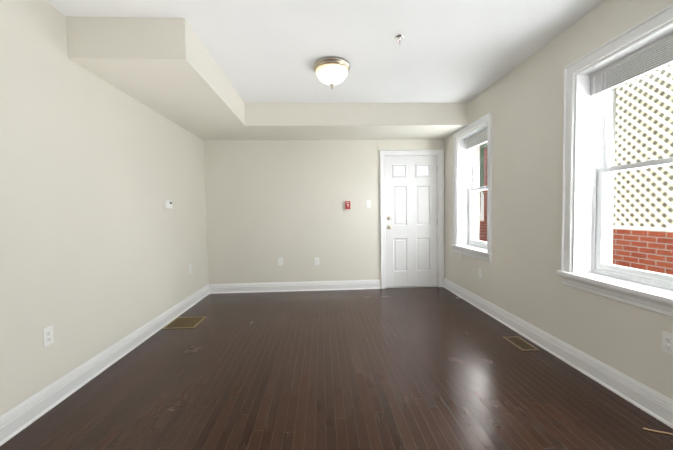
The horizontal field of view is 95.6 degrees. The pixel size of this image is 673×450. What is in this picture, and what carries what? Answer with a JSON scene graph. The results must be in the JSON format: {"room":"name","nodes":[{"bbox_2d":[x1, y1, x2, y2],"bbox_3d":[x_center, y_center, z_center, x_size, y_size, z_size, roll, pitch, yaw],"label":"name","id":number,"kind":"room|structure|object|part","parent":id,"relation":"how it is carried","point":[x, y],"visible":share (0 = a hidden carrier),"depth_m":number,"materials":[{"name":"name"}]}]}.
{"room":"empty living room","nodes":[
{"label":"empty living room","id":0,"kind":"room"},
{"bbox_2d":[0,0,207,415],"bbox_3d":[-1.913,-0.100,1.045,0.250,2.572,7.535,-1,2,-3],"label":"wall","id":1,"kind":"structure","parent":0,"point":[102,247],"depth_m":2.16,"materials":[{"name":"beige paint"}]},
{"bbox_2d":[43,325,53,346],"bbox_3d":[-1.810,0.698,1.918,0.008,0.115,0.070,-1,2,-3],"label":"outlet","id":2,"kind":"object","parent":1,"relation":"attached to","point":[48,336],"visible":1,"depth_m":1.91,"materials":[{"name":"white plastic"}]},
{"bbox_2d":[0,284,211,445],"bbox_3d":[-1.755,1.112,1.104,0.028,0.141,7.035,-1,2,-3],"label":"baseboard","id":3,"kind":"structure","parent":1,"relation":"attached to","point":[17,419],"depth_m":2.16,"materials":[{"name":"white wood"}]},
{"bbox_2d":[165,200,171,208],"bbox_3d":[-1.889,-0.231,3.433,0.028,0.090,0.116,-1,2,-3],"label":"thermostat","id":4,"kind":"object","parent":1,"relation":"attached to","point":[168,203],"visible":1,"depth_m":3.40,"materials":[{"name":"white plastic"}]},
{"bbox_2d":[66,16,467,139],"bbox_3d":[-0.102,-1.377,3.393,3.634,0.282,2.415,-1,2,-3],"label":"soffit","id":5,"kind":"structure","parent":0,"point":[169,69],"depth_m":3.03,"materials":[{"name":"beige paint"}]},
{"bbox_2d":[203,139,443,287],"bbox_3d":[-0.147,-0.289,4.772,3.634,2.572,0.250,-1,2,-3],"label":"wall","id":6,"kind":"structure","parent":0,"point":[269,203],"depth_m":4.63,"materials":[{"name":"beige paint"}]},
{"bbox_2d":[278,258,282,265],"bbox_3d":[-0.853,0.560,4.641,0.070,0.115,0.015,-1,2,-3],"label":"outlet","id":7,"kind":"object","parent":6,"relation":"attached to","point":[280,261],"visible":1,"depth_m":4.64,"materials":[{"name":"white plastic"}]},
{"bbox_2d":[212,280,379,293],"bbox_3d":[-0.617,0.940,4.662,2.582,0.141,0.027,-1,2,-3],"label":"baseboard","id":8,"kind":"structure","parent":6,"relation":"attached to","point":[344,284],"depth_m":4.66,"materials":[{"name":"white wood"}]},
{"bbox_2d":[345,201,349,208],"bbox_3d":[0.173,-0.302,4.643,0.077,0.120,0.037,-1,2,-3],"label":"alarm pull station","id":9,"kind":"object","parent":6,"relation":"attached to","point":[347,204],"visible":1,"depth_m":4.63,"materials":[{"name":"red plastic"}]},
{"bbox_2d":[366,200,370,207],"bbox_3d":[0.492,-0.319,4.667,0.070,0.115,0.018,-1,2,-3],"label":"light switch","id":10,"kind":"object","parent":6,"relation":"attached to","point":[368,203],"visible":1,"depth_m":4.67,"materials":[{"name":"white plastic"}]},
{"bbox_2d":[385,155,437,286],"bbox_3d":[1.172,-0.052,4.718,0.824,2.030,0.118,-1,2,-3],"label":"door","id":11,"kind":"structure","parent":6,"relation":"in","point":[411,215],"depth_m":4.73,"materials":[{"name":"white painted wood"}]},
{"bbox_2d":[380,149,443,288],"bbox_3d":[1.164,-0.088,4.769,0.983,2.130,0.157,-1,2,-3],"label":"door frame","id":12,"kind":"structure","parent":6,"relation":"attached to","point":[439,153],"depth_m":4.70,"materials":[{"name":"white painted wood"}]},
{"bbox_2d":[45,0,604,102],"bbox_3d":[0.040,-1.521,1.079,4.204,0.200,7.535,-1,2,-3],"label":"ceiling","id":13,"kind":"structure","parent":0,"point":[445,51],"depth_m":2.44,"materials":[{"name":"white paint"}]},
{"bbox_2d":[313,57,349,89],"bbox_3d":[-0.043,-1.382,2.867,0.348,0.228,0.348,-1,2,-3],"label":"flush-mount light fixture","id":14,"kind":"object","parent":13,"relation":"attached to","point":[331,71],"visible":0.98,"depth_m":2.76,"materials":[{"name":"white glass"}]},
{"bbox_3d":[-0.043,-1.387,2.866,0.300,0.126,0.300,-1,2,-3],"label":"lamp shade","id":15,"kind":"part","parent":14,"relation":"part of","materials":[{"name":"white glass"}]},
{"bbox_2d":[395,34,403,44],"bbox_3d":[0.498,-1.456,2.409,0.072,0.057,0.072,-1,2,-3],"label":"sprinkler","id":16,"kind":"object","parent":13,"relation":"attached to","point":[399,37],"visible":1,"depth_m":2.40,"materials":[{"name":"silver metal"}]},
{"bbox_2d":[0,287,672,449],"bbox_3d":[0.084,1.245,1.198,4.204,0.208,7.535,-1,2,-3],"label":"floor","id":17,"kind":"structure","parent":0,"point":[431,368],"depth_m":2.06,"materials":[{"name":"brown wood"}]},
{"bbox_2d":[162,316,206,328],"bbox_3d":[-1.677,1.081,3.384,0.340,0.004,0.350,-1,2,-3],"label":"floor vent","id":18,"kind":"object","parent":17,"relation":"in","point":[185,322],"visible":1,"depth_m":3.37,"materials":[{"name":"gold metal"}]},
{"bbox_2d":[503,336,538,350],"bbox_3d":[1.641,1.056,2.725,0.153,0.004,0.290,-1,2,-3],"label":"floor vent","id":19,"kind":"object","parent":17,"relation":"in","point":[520,343],"visible":1,"depth_m":2.71,"materials":[{"name":"brown metal"}]},
{"bbox_2d":[444,0,672,399],"bbox_3d":[2.001,-0.171,1.230,0.320,2.572,7.535,-1,2,-3],"label":"wall","id":20,"kind":"structure","parent":0,"point":[522,102],"depth_m":2.60,"materials":[{"name":"beige paint"}]},
{"bbox_2d":[451,112,491,262],"bbox_3d":[1.812,-0.433,3.882,0.290,1.679,0.998,-1,2,-3],"label":"window","id":21,"kind":"structure","parent":20,"relation":"in","point":[471,241],"depth_m":4.22,"materials":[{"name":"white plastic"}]},
{"bbox_2d":[465,127,487,199],"bbox_3d":[1.810,-0.752,3.869,0.048,0.850,0.754,-1,2,-3],"label":"window blind","id":22,"kind":"object","parent":21,"relation":"attached to","point":[477,139],"visible":0.69,"depth_m":3.96,"materials":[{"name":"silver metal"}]},
{"bbox_2d":[478,268,481,278],"bbox_3d":[1.734,0.583,3.686,0.008,0.115,0.070,-1,2,-3],"label":"duplex electrical outlet","id":23,"kind":"object","parent":20,"relation":"attached to","point":[480,273],"visible":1,"depth_m":3.67,"materials":[{"name":"white plastic"}]},
{"bbox_2d":[443,278,672,428],"bbox_3d":[1.847,1.047,1.274,0.028,0.141,7.035,-1,2,-3],"label":"baseboard","id":24,"kind":"structure","parent":20,"relation":"attached to","point":[657,405],"depth_m":2.21,"materials":[{"name":"white wood"}]},
{"bbox_2d":[556,3,672,317],"bbox_3d":[1.906,-0.350,1.906,0.290,1.679,0.998,-1,2,-3],"label":"window","id":25,"kind":"structure","parent":20,"relation":"in","point":[603,166],"depth_m":2.24,"materials":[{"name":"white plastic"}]},
{"bbox_2d":[590,33,672,189],"bbox_3d":[1.905,-0.668,1.893,0.048,0.850,0.754,-1,2,-3],"label":"window blind","id":26,"kind":"object","parent":25,"relation":"attached to","point":[653,56],"visible":1,"depth_m":1.96,"materials":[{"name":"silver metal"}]},
{"bbox_2d":[662,331,672,354],"bbox_3d":[1.830,0.652,1.680,0.008,0.115,0.070,-1,2,-3],"label":"duplex electrical outlet","id":27,"kind":"object","parent":20,"relation":"attached to","point":[667,342],"visible":1,"depth_m":1.68,"materials":[{"name":"white plastic"}]},
{"label":"outside","id":28,"kind":"structure","parent":0,"visible":0},
{"bbox_3d":[4.430,1.314,5.049,4.837,0.200,18.300,-1,2,-3],"label":"ground","id":29,"kind":"structure","parent":28,"visible":0},
{"bbox_2d":[480,142,486,210],"bbox_3d":[3.862,-1.085,8.940,0.864,4.280,5.046,-1,2,-3],"label":"tree","id":30,"kind":"object","parent":29,"relation":"on","point":[482,148],"depth_m":7.54,"materials":[{"name":"green plant"}]},
{"bbox_2d":[479,148,672,274],"bbox_3d":[3.580,-0.269,6.093,0.220,2.900,14.000,-1,2,-3],"label":"brick wall","id":31,"kind":"structure","parent":29,"relation":"on","point":[662,255],"depth_m":3.62,"materials":[{"name":"red brick"}]},
{"bbox_2d":[613,63,672,231],"bbox_3d":[3.575,-1.171,3.395,0.050,2.467,5.490,-1,2,-3],"label":"lattice screen","id":32,"kind":"object","parent":31,"relation":"attached to","point":[646,226],"depth_m":3.53,"materials":[{"name":"white wood"}]},
{"bbox_2d":[480,63,672,227],"bbox_3d":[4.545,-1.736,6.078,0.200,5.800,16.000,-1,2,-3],"label":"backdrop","id":33,"kind":"object","parent":29,"relation":"on","point":[659,168],"depth_m":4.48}
]}

